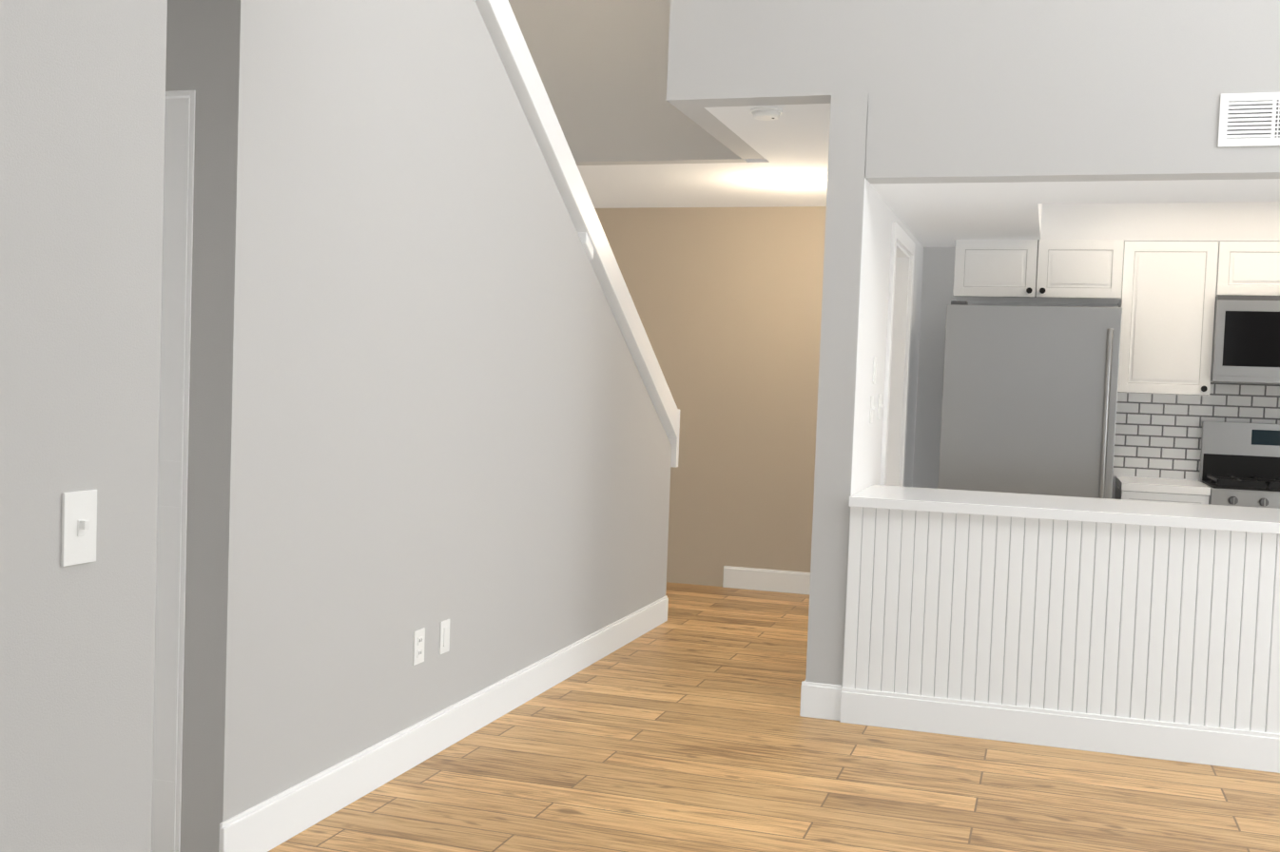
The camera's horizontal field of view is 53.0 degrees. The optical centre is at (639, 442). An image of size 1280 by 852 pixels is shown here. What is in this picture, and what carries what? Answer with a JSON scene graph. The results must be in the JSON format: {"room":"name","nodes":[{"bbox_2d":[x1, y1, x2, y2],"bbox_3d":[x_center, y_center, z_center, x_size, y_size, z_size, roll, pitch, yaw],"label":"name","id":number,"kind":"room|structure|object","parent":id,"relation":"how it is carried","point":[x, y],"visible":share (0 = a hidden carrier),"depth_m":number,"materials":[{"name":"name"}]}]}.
{"room":"living room","nodes":[
{"label":"living room","id":0,"kind":"room"},
{"bbox_2d":[0,0,167,851],"bbox_3d":[-1.853,-0.593,0.847,1.180,3.620,5.160,3,3,18],"label":"wall","id":1,"kind":"structure","parent":0,"point":[82,116],"depth_m":2.03,"materials":[{"name":"grey paint"}]},
{"bbox_2d":[60,489,96,566],"bbox_3d":[-0.882,0.135,2.032,0.017,0.116,0.072,3,3,18],"label":"light switch","id":2,"kind":"object","parent":1,"relation":"attached to","point":[79,519],"visible":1,"depth_m":2.03,"materials":[{"name":"white plastic"}]},
{"bbox_2d":[165,0,200,851],"bbox_3d":[-1.346,-0.084,3.455,0.410,2.400,0.100,3,3,18],"label":"wall","id":3,"kind":"structure","parent":0,"point":[183,43],"depth_m":3.33,"materials":[{"name":"grey paint"}]},
{"bbox_2d":[151,90,195,851],"bbox_3d":[-1.348,0.099,3.422,0.353,2.038,0.156,3,3,18],"label":"closet door","id":4,"kind":"structure","parent":3,"relation":"in","point":[173,436],"depth_m":3.36,"materials":[{"name":"white paint"}]},
{"bbox_2d":[183,0,671,851],"bbox_3d":[-0.471,-0.684,5.229,0.120,3.499,4.050,3,3,18],"label":"wall","id":5,"kind":"structure","parent":0,"point":[421,397],"depth_m":4.03,"materials":[{"name":"grey paint"}]},
{"bbox_2d":[412,627,425,665],"bbox_3d":[-0.750,0.693,4.362,0.008,0.116,0.072,3,3,18],"label":"outlet","id":6,"kind":"object","parent":5,"relation":"attached to","point":[418,647],"visible":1,"depth_m":4.36,"materials":[{"name":"white plastic"}]},
{"bbox_2d":[218,595,668,851],"bbox_3d":[-0.470,0.995,5.278,0.016,0.142,4.066,3,3,18],"label":"baseboard","id":7,"kind":"structure","parent":5,"relation":"attached to","point":[271,823],"depth_m":4.32,"materials":[{"name":"white paint"}]},
{"bbox_2d":[439,619,449,654],"bbox_3d":[-0.690,0.686,4.548,0.009,0.116,0.072,3,3,18],"label":"outlet","id":8,"kind":"object","parent":5,"relation":"attached to","point":[444,638],"visible":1,"depth_m":4.54,"materials":[{"name":"white plastic"}]},
{"bbox_2d":[474,0,679,467],"bbox_3d":[-0.434,-1.216,5.227,0.160,2.835,4.095,3,3,18],"label":"stair handrail","id":9,"kind":"object","parent":5,"relation":"attached to","point":[503,28],"visible":0.44,"depth_m":5.52,"materials":[{"name":"white paint"}]},
{"bbox_2d":[508,0,746,165],"bbox_3d":[-0.092,-3.123,6.814,1.460,3.250,0.100,3,3,18],"label":"wall","id":10,"kind":"structure","parent":0,"point":[601,66],"depth_m":6.82,"materials":[{"name":"grey paint"}]},
{"bbox_2d":[577,103,830,208],"bbox_3d":[0.237,-1.541,6.974,2.145,0.100,2.940,3,3,18],"label":"ceiling","id":11,"kind":"structure","parent":0,"point":[790,145],"depth_m":7.15,"materials":[{"name":"white paint"}]},
{"bbox_2d":[750,106,782,120],"bbox_3d":[0.534,-1.390,5.434,0.136,0.035,0.136,3,3,18],"label":"smoke detector","id":12,"kind":"object","parent":11,"relation":"attached to","point":[765,113],"visible":1,"depth_m":5.39,"materials":[{"name":"white plastic"}]},
{"bbox_2d":[594,206,826,586],"bbox_3d":[0.726,-0.339,8.455,2.293,2.600,0.100,3,3,18],"label":"wall","id":13,"kind":"structure","parent":0,"point":[727,301],"depth_m":8.44,"materials":[{"name":"beige paint"}]},
{"bbox_2d":[722,565,810,594],"bbox_3d":[1.084,0.911,8.323,1.115,0.142,0.016,3,3,18],"label":"baseboard","id":14,"kind":"structure","parent":13,"relation":"attached to","point":[735,577],"depth_m":8.40,"materials":[{"name":"white paint"}]},
{"bbox_2d":[268,581,1279,851],"bbox_3d":[0.529,1.259,2.978,5.600,0.100,10.750,3,3,18],"label":"floor","id":15,"kind":"structure","parent":0,"point":[685,727],"depth_m":4.36,"materials":[{"name":"brown wood"}]},
{"bbox_2d":[937,300,1122,499],"bbox_3d":[2.055,0.180,6.849,0.848,1.810,0.817,3,3,18],"label":"stainless refrigerator","id":16,"kind":"object","parent":15,"relation":"on","point":[1029,399],"visible":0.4,"depth_m":6.50,"materials":[{"name":"silver metal"}]},
{"bbox_2d":[839,484,1279,773],"bbox_3d":[1.800,0.700,5.154,1.857,0.910,0.715,3,3,18],"label":"beadboard","id":17,"kind":"object","parent":15,"relation":"on","point":[1138,629],"visible":1,"depth_m":4.88,"materials":[{"name":"white paint"}]},
{"bbox_2d":[1114,483,1210,504],"bbox_3d":[2.735,0.678,6.805,0.418,0.870,0.578,3,3,18],"label":"base cabinet","id":18,"kind":"object","parent":15,"relation":"on","point":[1119,494],"depth_m":6.52,"materials":[{"name":"white paint"}]},
{"bbox_2d":[1115,475,1209,494],"bbox_3d":[2.749,0.224,6.774,0.418,0.040,0.598,3,3,18],"label":"countertop","id":19,"kind":"structure","parent":18,"relation":"on","point":[1151,486],"depth_m":6.53,"materials":[{"name":"white stone"}]},
{"bbox_2d":[1199,421,1279,508],"bbox_3d":[3.290,0.526,6.572,0.756,1.235,0.649,3,3,18],"label":"steel gas range","id":20,"kind":"object","parent":15,"relation":"on","point":[1240,464],"visible":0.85,"depth_m":6.83,"materials":[{"name":"grey metal"}]},
{"bbox_2d":[850,104,923,495],"bbox_3d":[1.258,-0.184,6.614,0.148,2.500,3.090,3,3,18],"label":"wall","id":21,"kind":"structure","parent":0,"point":[880,216],"depth_m":5.59,"materials":[{"name":"white paint"}]},
{"bbox_2d":[869,395,874,423],"bbox_3d":[1.012,-0.145,5.575,0.017,0.116,0.072,3,3,18],"label":"light switch","id":22,"kind":"object","parent":21,"relation":"attached to","point":[872,408],"visible":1,"depth_m":5.56,"materials":[{"name":"white plastic"}]},
{"bbox_2d":[872,356,876,384],"bbox_3d":[1.030,-0.317,5.616,0.009,0.116,0.072,3,3,18],"label":"light switch","id":23,"kind":"object","parent":21,"relation":"attached to","point":[875,371],"visible":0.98,"depth_m":5.60,"materials":[{"name":"white plastic"}]},
{"bbox_2d":[877,393,883,419],"bbox_3d":[1.095,-0.164,5.832,0.017,0.116,0.072,3,3,18],"label":"light switch","id":24,"kind":"object","parent":21,"relation":"attached to","point":[880,405],"visible":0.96,"depth_m":5.82,"materials":[{"name":"white plastic"}]},
{"bbox_2d":[879,221,915,486],"bbox_3d":[1.198,0.011,6.456,0.184,2.120,0.900,3,3,18],"label":"door frame","id":25,"kind":"structure","parent":21,"relation":"attached to","point":[898,342],"depth_m":6.76,"materials":[{"name":"white paint"}]},
{"bbox_2d":[666,0,1279,685],"bbox_3d":[2.005,-1.550,4.780,3.920,5.450,0.154,3,3,18],"label":"wall","id":26,"kind":"structure","parent":0,"point":[1016,90],"depth_m":4.98,"materials":[{"name":"grey paint"}]},
{"bbox_2d":[799,679,834,717],"bbox_3d":[0.802,1.025,5.649,0.016,0.142,0.935,3,3,18],"label":"baseboard","id":27,"kind":"structure","parent":26,"relation":"attached to","point":[812,694],"depth_m":5.19,"materials":[{"name":"white paint"}]},
{"bbox_2d":[1217,92,1279,146],"bbox_3d":[2.282,-1.167,4.623,0.360,0.190,0.009,3,3,18],"label":"air vent","id":28,"kind":"object","parent":26,"relation":"in","point":[1250,119],"visible":1,"depth_m":4.64,"materials":[{"name":"white metal"}]},
{"bbox_2d":[912,247,1199,499],"bbox_3d":[3.088,-0.201,7.019,3.087,2.630,0.100,3,3,18],"label":"wall","id":29,"kind":"structure","parent":0,"point":[938,280],"depth_m":7.41,"materials":[{"name":"white paint"}]},
{"bbox_2d":[952,239,1127,304],"bbox_3d":[2.174,-0.935,7.023,0.860,0.308,0.398,3,3,18],"label":"upper cabinet","id":30,"kind":"object","parent":29,"relation":"attached to","point":[1040,271],"depth_m":6.84,"materials":[{"name":"white paint"}]},
{"bbox_2d":[1116,241,1222,395],"bbox_3d":[2.805,-0.659,6.867,0.458,0.798,0.328,3,3,18],"label":"upper cabinet","id":31,"kind":"object","parent":29,"relation":"attached to","point":[1163,295],"depth_m":6.71,"materials":[{"name":"white paint"}]},
{"bbox_2d":[1112,304,1279,480],"bbox_3d":[3.582,-0.263,6.802,2.019,0.990,0.008,3,3,18],"label":"tile backsplash","id":32,"kind":"structure","parent":29,"relation":"attached to","point":[1157,436],"depth_m":7.01,"materials":[{"name":"white tile"}]},
{"bbox_2d":[1219,241,1279,295],"bbox_3d":[3.395,-0.889,6.670,0.758,0.278,0.328,3,3,18],"label":"upper cabinet","id":33,"kind":"object","parent":29,"relation":"attached to","point":[1249,268],"depth_m":6.58,"materials":[{"name":"white paint"}]},
{"bbox_2d":[1210,294,1279,384],"bbox_3d":[3.364,-0.524,6.632,0.758,0.441,0.443,3,3,18],"label":"microwave","id":34,"kind":"object","parent":33,"relation":"attached to","point":[1246,343],"visible":0.9,"depth_m":6.53,"materials":[{"name":"silver metal"}]},
{"bbox_2d":[870,178,1279,247],"bbox_3d":[2.761,-1.195,5.834,3.087,0.360,2.290,3,3,18],"label":"ceiling","id":35,"kind":"structure","parent":0,"point":[940,215],"depth_m":6.29,"materials":[{"name":"white paint"}]}
]}

